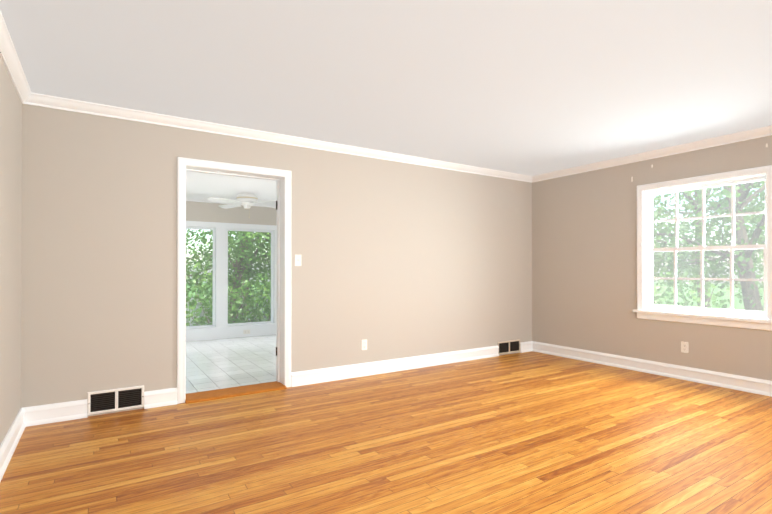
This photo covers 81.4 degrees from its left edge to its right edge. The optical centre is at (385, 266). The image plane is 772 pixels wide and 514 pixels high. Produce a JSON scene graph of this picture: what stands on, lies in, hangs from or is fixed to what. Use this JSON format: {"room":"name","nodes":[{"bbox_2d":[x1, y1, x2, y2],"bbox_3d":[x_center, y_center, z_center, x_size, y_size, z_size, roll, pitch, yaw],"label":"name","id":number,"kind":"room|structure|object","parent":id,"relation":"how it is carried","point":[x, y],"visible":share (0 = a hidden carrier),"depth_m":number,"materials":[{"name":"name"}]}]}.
{"room":"empty living room","nodes":[
{"label":"empty living room","id":0,"kind":"room"},
{"bbox_2d":[0,56,21,444],"bbox_3d":[-1.369,-0.061,1.049,0.220,2.473,5.286,0,0,-33],"label":"wall","id":1,"kind":"structure","parent":0,"point":[10,232],"depth_m":2.89,"materials":[{"name":"paint"}]},
{"bbox_2d":[0,407,27,481],"bbox_3d":[-1.332,1.107,1.216,0.030,0.138,5.036,0,0,-33],"label":"baseboard","id":2,"kind":"structure","parent":1,"relation":"attached to","point":[9,444],"depth_m":2.88,"materials":[{"name":"white wood"}]},
{"bbox_2d":[0,10,35,105],"bbox_3d":[-1.304,-1.258,1.212,0.059,0.078,4.920,0,0,-33],"label":"crown molding","id":3,"kind":"structure","parent":1,"relation":"attached to","point":[12,64],"depth_m":2.80,"materials":[{"name":"white wood"}]},
{"bbox_2d":[186,201,275,341],"bbox_3d":[-2.713,0.084,7.574,4.900,2.250,0.200,0,0,-33],"label":"wall","id":4,"kind":"structure","parent":0,"point":[220,222],"depth_m":7.50,"materials":[{"name":"paint"}]},
{"bbox_2d":[186,171,276,207],"bbox_3d":[-1.828,-1.138,6.202,5.200,0.180,3.434,0,0,-33],"label":"ceiling","id":5,"kind":"structure","parent":0,"point":[201,187],"depth_m":6.06,"materials":[{"name":"paint"}]},
{"bbox_2d":[207,192,275,217],"bbox_3d":[-2.000,-0.872,6.468,0.931,0.350,0.931,0,0,-10],"label":"ceiling fan","id":6,"kind":"object","parent":5,"relation":"hanging from","point":[246,200],"visible":0.94,"depth_m":6.37,"materials":[{"name":"white metal"}]},
{"bbox_2d":[21,104,531,416],"bbox_3d":[-0.370,-0.041,4.961,6.128,2.473,0.220,0,0,-33],"label":"wall","id":7,"kind":"structure","parent":0,"point":[401,260],"depth_m":4.43,"materials":[{"name":"paint"}]},
{"bbox_2d":[28,399,86,425],"bbox_3d":[-2.498,1.119,3.441,0.350,0.138,0.030,0,0,-33],"label":"baseboard","id":8,"kind":"structure","parent":7,"relation":"attached to","point":[47,414],"depth_m":3.43,"materials":[{"name":"white wood"}]},
{"bbox_2d":[87,385,143,414],"bbox_3d":[-2.189,1.087,3.649,0.396,0.180,0.014,0,0,-33],"label":"air vent","id":9,"kind":"object","parent":7,"relation":"in","point":[110,400],"visible":1,"depth_m":3.64,"materials":[{"name":"metal"}]},
{"bbox_2d":[144,387,176,408],"bbox_3d":[-1.913,1.121,3.817,0.250,0.138,0.030,0,0,-33],"label":"baseboard","id":10,"kind":"structure","parent":7,"relation":"attached to","point":[163,397],"depth_m":3.81,"materials":[{"name":"white wood"}]},
{"bbox_2d":[177,157,290,403],"bbox_3d":[-1.440,0.122,4.274,1.035,2.140,0.258,0,0,-33],"label":"door frame","id":11,"kind":"structure","parent":7,"relation":"attached to","point":[282,178],"depth_m":4.39,"materials":[{"name":"white wood"}]},
{"bbox_2d":[185,381,286,403],"bbox_3d":[-1.425,1.181,4.246,0.903,0.022,0.285,0,0,-33],"label":"door threshold sill","id":12,"kind":"structure","parent":7,"relation":"attached to","point":[229,392],"depth_m":4.19,"materials":[{"name":"brown wood"}]},
{"bbox_2d":[22,93,532,182],"bbox_3d":[-0.295,-1.239,4.850,5.688,0.078,0.059,0,0,-33],"label":"crown molding","id":13,"kind":"structure","parent":7,"relation":"attached to","point":[42,100],"depth_m":4.19,"materials":[{"name":"white wood"}]},
{"bbox_2d":[295,255,300,265],"bbox_3d":[-0.877,-0.059,4.494,0.070,0.115,0.019,0,0,-33],"label":"light switch","id":14,"kind":"object","parent":7,"relation":"attached to","point":[297,260],"visible":1,"depth_m":4.49,"materials":[{"name":"white plastic"}]},
{"bbox_2d":[361,339,366,349],"bbox_3d":[-0.236,0.859,4.908,0.070,0.115,0.007,0,0,-33],"label":"electrical outlet","id":15,"kind":"object","parent":7,"relation":"attached to","point":[364,344],"visible":1,"depth_m":4.90,"materials":[{"name":"white plastic"}]},
{"bbox_2d":[291,345,498,386],"bbox_3d":[0.284,1.128,5.227,2.900,0.138,0.030,0,0,-33],"label":"baseboard","id":16,"kind":"structure","parent":7,"relation":"attached to","point":[307,377],"depth_m":5.05,"materials":[{"name":"white wood"}]},
{"bbox_2d":[498,339,519,354],"bbox_3d":[1.685,1.103,6.135,0.439,0.170,0.014,0,0,-33],"label":"air vent","id":17,"kind":"object","parent":7,"relation":"in","point":[510,346],"visible":0.96,"depth_m":6.13,"materials":[{"name":"black metal"}]},
{"bbox_2d":[0,334,771,513],"bbox_3d":[0.089,1.251,4.150,6.224,0.120,8.940,0,0,-33],"label":"floor","id":18,"kind":"structure","parent":0,"point":[531,432],"depth_m":2.94,"materials":[{"name":"brown wood"}]},
{"bbox_2d":[0,0,771,175],"bbox_3d":[1.057,-1.379,2.744,6.128,0.180,5.506,0,0,-33],"label":"ceiling","id":19,"kind":"structure","parent":0,"point":[531,87],"depth_m":2.92,"materials":[{"name":"paint"}]},
{"bbox_2d":[532,135,771,380],"bbox_3d":[3.603,-0.045,4.240,0.220,2.473,5.286,0,0,-33],"label":"wall","id":20,"kind":"structure","parent":0,"point":[584,260],"depth_m":5.39,"materials":[{"name":"paint"}]},
{"bbox_2d":[528,341,771,396],"bbox_3d":[3.430,1.123,4.272,0.030,0.138,5.036,0,0,-33],"label":"baseboard","id":21,"kind":"structure","parent":20,"relation":"attached to","point":[736,382],"depth_m":4.90,"materials":[{"name":"white wood"}]},
{"bbox_2d":[532,125,771,181],"bbox_3d":[3.433,-1.242,4.252,0.059,0.078,4.920,0,0,-33],"label":"crown molding","id":22,"kind":"structure","parent":20,"relation":"attached to","point":[763,131],"depth_m":4.87,"materials":[{"name":"white wood"}]},
{"bbox_2d":[681,341,687,352],"bbox_3d":[3.148,0.854,4.734,0.007,0.115,0.070,0,0,-33],"label":"electrical outlet","id":23,"kind":"object","parent":20,"relation":"attached to","point":[684,347],"visible":1,"depth_m":4.73,"materials":[{"name":"white plastic"}]},
{"bbox_2d":[633,165,771,330],"bbox_3d":[3.312,-0.165,4.683,0.312,1.522,1.307,0,0,-33],"label":"window","id":24,"kind":"structure","parent":20,"relation":"in","point":[648,308],"depth_m":4.65,"materials":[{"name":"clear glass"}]},
{"label":"outside","id":25,"kind":"structure","parent":0,"visible":0},
{"bbox_2d":[186,282,763,325],"bbox_3d":[2.949,1.940,13.646,100.000,0.200,100.000,0,0,-33],"label":"ground","id":26,"kind":"structure","parent":25,"point":[739,306],"depth_m":29.46,"materials":[{"name":"green plant"}]},
{"bbox_2d":[186,229,239,312],"bbox_3d":[-5.114,-2.263,10.229,6.120,8.197,6.245,0,0,-33],"label":"tree","id":27,"kind":"object","parent":26,"relation":"on","point":[197,263],"depth_m":10.18,"materials":[{"name":"green plant"}]},
{"bbox_2d":[186,282,263,325],"bbox_3d":[-3.469,1.065,9.425,2.022,1.580,2.030,0,0,-33],"label":"tree","id":28,"kind":"object","parent":26,"relation":"on","point":[209,312],"depth_m":9.27,"materials":[{"name":"green plant"}]},
{"bbox_2d":[186,294,269,325],"bbox_3d":[-3.861,1.298,13.152,36.100,1.080,0.120,0,0,-33],"label":"fence","id":29,"kind":"object","parent":26,"relation":"on","point":[197,305],"depth_m":12.33,"materials":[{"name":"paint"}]},
{"bbox_2d":[186,229,270,286],"bbox_3d":[-1.963,-0.909,11.382,6.030,5.516,5.614,0,0,-33],"label":"tree","id":30,"kind":"object","parent":26,"relation":"on","point":[258,240],"depth_m":10.42,"materials":[{"name":"green plant"}]},
{"bbox_2d":[186,229,270,305],"bbox_3d":[-5.796,-3.205,16.487,8.980,10.181,7.380,0,0,-33],"label":"tree","id":31,"kind":"object","parent":26,"relation":"on","point":[212,252],"depth_m":15.90,"materials":[{"name":"green plant"}]},
{"bbox_2d":[186,230,270,319],"bbox_3d":[-3.608,-1.318,12.202,5.362,6.351,3.999,0,0,-33],"label":"tree","id":32,"kind":"object","parent":26,"relation":"on","point":[237,268],"depth_m":11.80,"materials":[{"name":"green plant"}]},
{"bbox_2d":[228,272,270,322],"bbox_3d":[-2.687,0.997,9.771,2.068,1.753,2.098,0,0,-33],"label":"tree","id":33,"kind":"object","parent":26,"relation":"on","point":[260,305],"depth_m":9.48,"materials":[{"name":"green plant"}]},
{"bbox_2d":[257,259,270,281],"bbox_3d":[-1.697,-1.667,13.587,6.989,7.066,5.959,0,0,-33],"label":"tree","id":34,"kind":"object","parent":26,"relation":"on","point":[268,270],"depth_m":12.19,"materials":[{"name":"green plant"}]},
{"bbox_2d":[653,272,729,308],"bbox_3d":[4.621,0.963,7.125,2.163,1.759,2.168,0,0,-33],"label":"tree","id":35,"kind":"object","parent":26,"relation":"on","point":[723,304],"depth_m":7.05,"materials":[{"name":"green plant"}]},
{"bbox_2d":[653,180,764,310],"bbox_3d":[6.282,-1.748,8.426,5.136,7.238,6.040,0,0,-33],"label":"tree","id":36,"kind":"object","parent":26,"relation":"on","point":[750,292],"depth_m":8.05,"materials":[{"name":"green plant"}]},
{"bbox_2d":[653,184,764,304],"bbox_3d":[4.760,-1.059,10.078,4.428,5.802,5.857,0,0,-33],"label":"tree","id":37,"kind":"object","parent":26,"relation":"on","point":[667,214],"depth_m":8.69,"materials":[{"name":"green plant"}]},
{"bbox_2d":[654,182,764,307],"bbox_3d":[8.094,-2.772,11.473,7.958,9.228,8.973,0,0,-33],"label":"tree","id":38,"kind":"object","parent":26,"relation":"on","point":[717,205],"depth_m":11.27,"materials":[{"name":"green plant"}]},
{"bbox_2d":[656,183,764,288],"bbox_3d":[9.214,-3.060,8.662,6.145,9.819,7.549,0,0,-33],"label":"tree","id":39,"kind":"object","parent":26,"relation":"on","point":[720,218],"depth_m":9.21,"materials":[{"name":"green plant"}]}
]}

